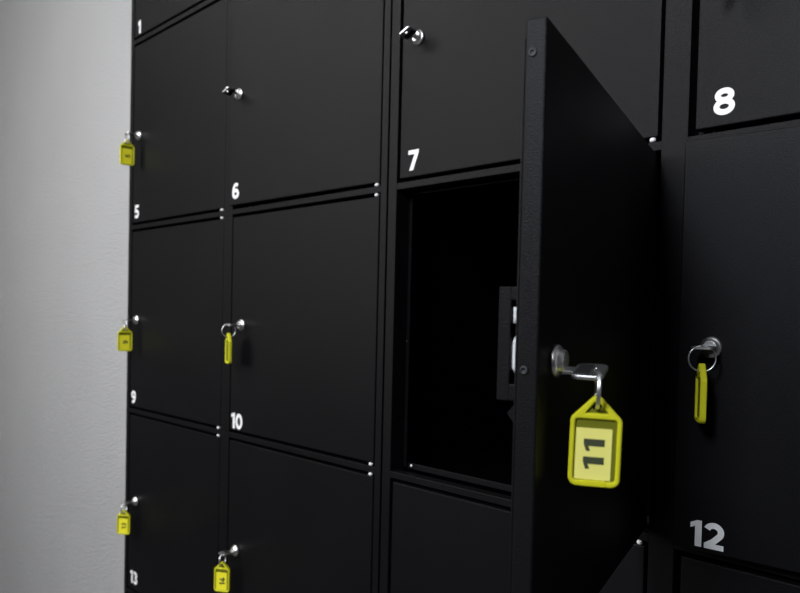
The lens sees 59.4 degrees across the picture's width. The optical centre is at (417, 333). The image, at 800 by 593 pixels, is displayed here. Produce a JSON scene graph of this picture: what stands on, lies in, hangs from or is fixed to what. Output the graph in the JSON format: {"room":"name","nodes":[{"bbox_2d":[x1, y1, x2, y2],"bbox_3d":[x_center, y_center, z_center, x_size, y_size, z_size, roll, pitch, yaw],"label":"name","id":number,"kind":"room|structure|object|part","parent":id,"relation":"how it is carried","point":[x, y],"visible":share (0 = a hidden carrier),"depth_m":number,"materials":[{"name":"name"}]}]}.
{"room":"locker room","nodes":[
{"label":"locker room","id":0,"kind":"room"},
{"bbox_2d":[0,0,131,592],"bbox_3d":[-0.218,-0.084,1.563,8.000,2.550,0.136,3,2,43],"label":"wall","id":1,"kind":"structure","parent":0,"point":[65,65],"depth_m":2.43,"materials":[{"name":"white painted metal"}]},
{"bbox_3d":[-1.818,1.246,-0.061,8.000,0.100,4.700,3,2,43],"label":"floor","id":2,"kind":"structure","parent":0,"visible":0},
{"bbox_2d":[124,0,392,592],"bbox_3d":[-0.164,0.187,1.158,0.661,2.033,0.372,3,2,43],"label":"lockers","id":3,"kind":"object","parent":2,"relation":"on","point":[262,208],"visible":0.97,"depth_m":0.97,"materials":[{"name":"black metal"}]},
{"bbox_2d":[117,501,133,534],"bbox_3d":[-0.507,0.320,1.220,0.021,0.056,0.026,3,2,43],"label":"keys","id":4,"kind":"object","parent":3,"relation":"attached to","point":[123,519],"visible":1,"depth_m":1.22,"materials":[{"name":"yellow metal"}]},
{"bbox_3d":[-0.510,0.327,1.217,0.021,0.041,0.001,1,1,5],"label":"tag panel","id":5,"kind":"part","parent":4,"relation":"part of","materials":[{"name":"yellow plastic"}]},
{"bbox_2d":[117,319,134,350],"bbox_3d":[-0.504,0.002,1.214,0.020,0.056,0.029,3,2,43],"label":"keys","id":6,"kind":"object","parent":3,"relation":"attached to","point":[124,336],"visible":1,"depth_m":1.21,"materials":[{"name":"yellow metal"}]},
{"bbox_3d":[-0.506,0.008,1.212,0.021,0.041,0.001,0,2,-31],"label":"tag panel","id":7,"kind":"part","parent":6,"relation":"part of","materials":[{"name":"yellow plastic"}]},
{"bbox_2d":[120,132,136,165],"bbox_3d":[-0.497,-0.319,1.206,0.020,0.056,0.029,3,2,43],"label":"keys","id":8,"kind":"object","parent":3,"relation":"attached to","point":[127,150],"visible":1,"depth_m":1.20,"materials":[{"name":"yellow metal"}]},
{"bbox_3d":[-0.499,-0.312,1.205,0.021,0.041,0.001,0,2,-41],"label":"tag panel","id":9,"kind":"part","parent":8,"relation":"part of","materials":[{"name":"yellow plastic"}]},
{"bbox_3d":[-0.380,-0.669,1.127,0.300,0.308,0.011,3,2,43],"label":"locker door","id":10,"kind":"part","parent":3,"relation":"part of","materials":[{"name":"black metal"}]},
{"bbox_3d":[-0.403,0.303,1.153,0.300,0.308,0.011,3,2,43],"label":"locker door","id":11,"kind":"part","parent":3,"relation":"part of","materials":[{"name":"black metal"}]},
{"bbox_3d":[-0.395,-0.021,1.144,0.300,0.308,0.011,3,2,43],"label":"locker door","id":12,"kind":"part","parent":3,"relation":"part of","materials":[{"name":"black metal"}]},
{"bbox_3d":[-0.387,-0.345,1.136,0.300,0.308,0.011,3,2,43],"label":"locker door","id":13,"kind":"part","parent":3,"relation":"part of","materials":[{"name":"black metal"}]},
{"bbox_2d":[214,550,232,592],"bbox_3d":[-0.275,0.339,1.000,0.026,0.056,0.020,0,2,-34],"label":"keys","id":14,"kind":"object","parent":3,"relation":"attached to","point":[222,573],"visible":1,"depth_m":1.00,"materials":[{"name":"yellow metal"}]},
{"bbox_3d":[-0.278,0.346,0.998,0.021,0.041,0.001,2,2,13],"label":"tag panel","id":15,"kind":"part","parent":14,"relation":"part of","materials":[{"name":"yellow plastic"}]},
{"bbox_2d":[222,86,237,95],"bbox_3d":[-0.261,-0.339,0.979,0.016,0.008,0.020,3,2,42],"label":"key","id":16,"kind":"object","parent":3,"relation":"in","point":[231,90],"visible":1,"depth_m":0.98,"materials":[{"name":"silver metal"}]},
{"bbox_2d":[221,323,239,363],"bbox_3d":[-0.264,0.013,0.987,0.020,0.056,0.026,2,1,9],"label":"keys","id":17,"kind":"object","parent":3,"relation":"attached to","point":[228,341],"visible":1,"depth_m":0.98,"materials":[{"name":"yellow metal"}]},
{"bbox_3d":[-0.266,0.020,0.985,0.001,0.041,0.021,1,2,-27],"label":"tag panel","id":18,"kind":"part","parent":17,"relation":"part of","materials":[{"name":"yellow plastic"}]},
{"bbox_3d":[-0.163,0.314,0.926,0.307,0.308,0.011,3,2,43],"label":"locker door","id":19,"kind":"part","parent":3,"relation":"part of","materials":[{"name":"black metal"}]},
{"bbox_3d":[-0.155,-0.009,0.917,0.307,0.308,0.011,3,2,43],"label":"locker door","id":20,"kind":"part","parent":3,"relation":"part of","materials":[{"name":"black metal"}]},
{"bbox_3d":[-0.150,-0.333,0.906,0.307,0.308,0.011,3,2,42],"label":"locker door","id":21,"kind":"part","parent":3,"relation":"part of","materials":[{"name":"black metal"}]},
{"bbox_2d":[379,0,799,592],"bbox_3d":[0.224,0.210,0.601,0.664,2.033,0.648,3,2,43],"label":"lockers","id":22,"kind":"object","parent":2,"relation":"on","point":[615,184],"visible":0.99,"depth_m":0.54,"materials":[{"name":"black metal"}]},
{"bbox_2d":[399,26,416,39],"bbox_3d":[-0.008,-0.321,0.749,0.016,0.008,0.020,3,2,43],"label":"key","id":23,"kind":"object","parent":22,"relation":"in","point":[411,32],"visible":1,"depth_m":0.75,"materials":[{"name":"silver metal"}]},
{"bbox_3d":[0.081,0.326,0.695,0.299,0.308,0.011,3,2,43],"label":"locker door","id":24,"kind":"part","parent":22,"relation":"part of","materials":[{"name":"black metal"}]},
{"bbox_3d":[0.097,-0.322,0.678,0.299,0.308,0.011,3,2,43],"label":"locker door","id":25,"kind":"part","parent":22,"relation":"part of","materials":[{"name":"black metal"}]},
{"bbox_3d":[0.120,0.009,0.453,0.011,0.308,0.299,2,2,28],"label":"locker door","id":26,"kind":"part","parent":22,"relation":"part of","materials":[{"name":"black metal"}]},
{"bbox_2d":[562,363,622,487],"bbox_3d":[0.083,0.043,0.333,0.028,0.058,0.019,2,2,28],"label":"keys","id":27,"kind":"object","parent":22,"relation":"hanging from","point":[595,440],"visible":1,"depth_m":0.33,"materials":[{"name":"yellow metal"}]},
{"bbox_3d":[0.073,0.018,0.337,0.006,0.002,0.006,2,20,28],"label":"blade","id":28,"kind":"part","parent":27,"relation":"part of","materials":[{"name":"silver metal"}]},
{"bbox_3d":[0.084,0.051,0.332,0.021,0.041,0.001,3,2,11],"label":"tag panel","id":29,"kind":"part","parent":27,"relation":"part of","materials":[{"name":"yellow plastic"}]},
{"bbox_2d":[688,345,717,423],"bbox_3d":[0.209,0.036,0.514,0.018,0.056,0.028,3,2,40],"label":"keys","id":30,"kind":"object","parent":22,"relation":"hanging from","point":[701,375],"visible":1,"depth_m":0.51,"materials":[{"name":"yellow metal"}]},
{"bbox_3d":[0.207,0.043,0.512,0.001,0.041,0.021,2,2,13],"label":"tag panel","id":31,"kind":"part","parent":30,"relation":"part of","materials":[{"name":"yellow plastic"}]},
{"bbox_3d":[0.322,0.013,0.453,0.299,0.313,0.011,3,2,39],"label":"locker door","id":32,"kind":"part","parent":22,"relation":"part of","materials":[{"name":"black metal"}]},
{"bbox_3d":[0.321,0.338,0.469,0.299,0.308,0.011,3,2,43],"label":"locker door","id":33,"kind":"part","parent":22,"relation":"part of","materials":[{"name":"black metal"}]},
{"bbox_3d":[0.336,-0.310,0.452,0.299,0.308,0.011,3,2,43],"label":"locker door","id":34,"kind":"part","parent":22,"relation":"part of","materials":[{"name":"black metal"}]}
]}

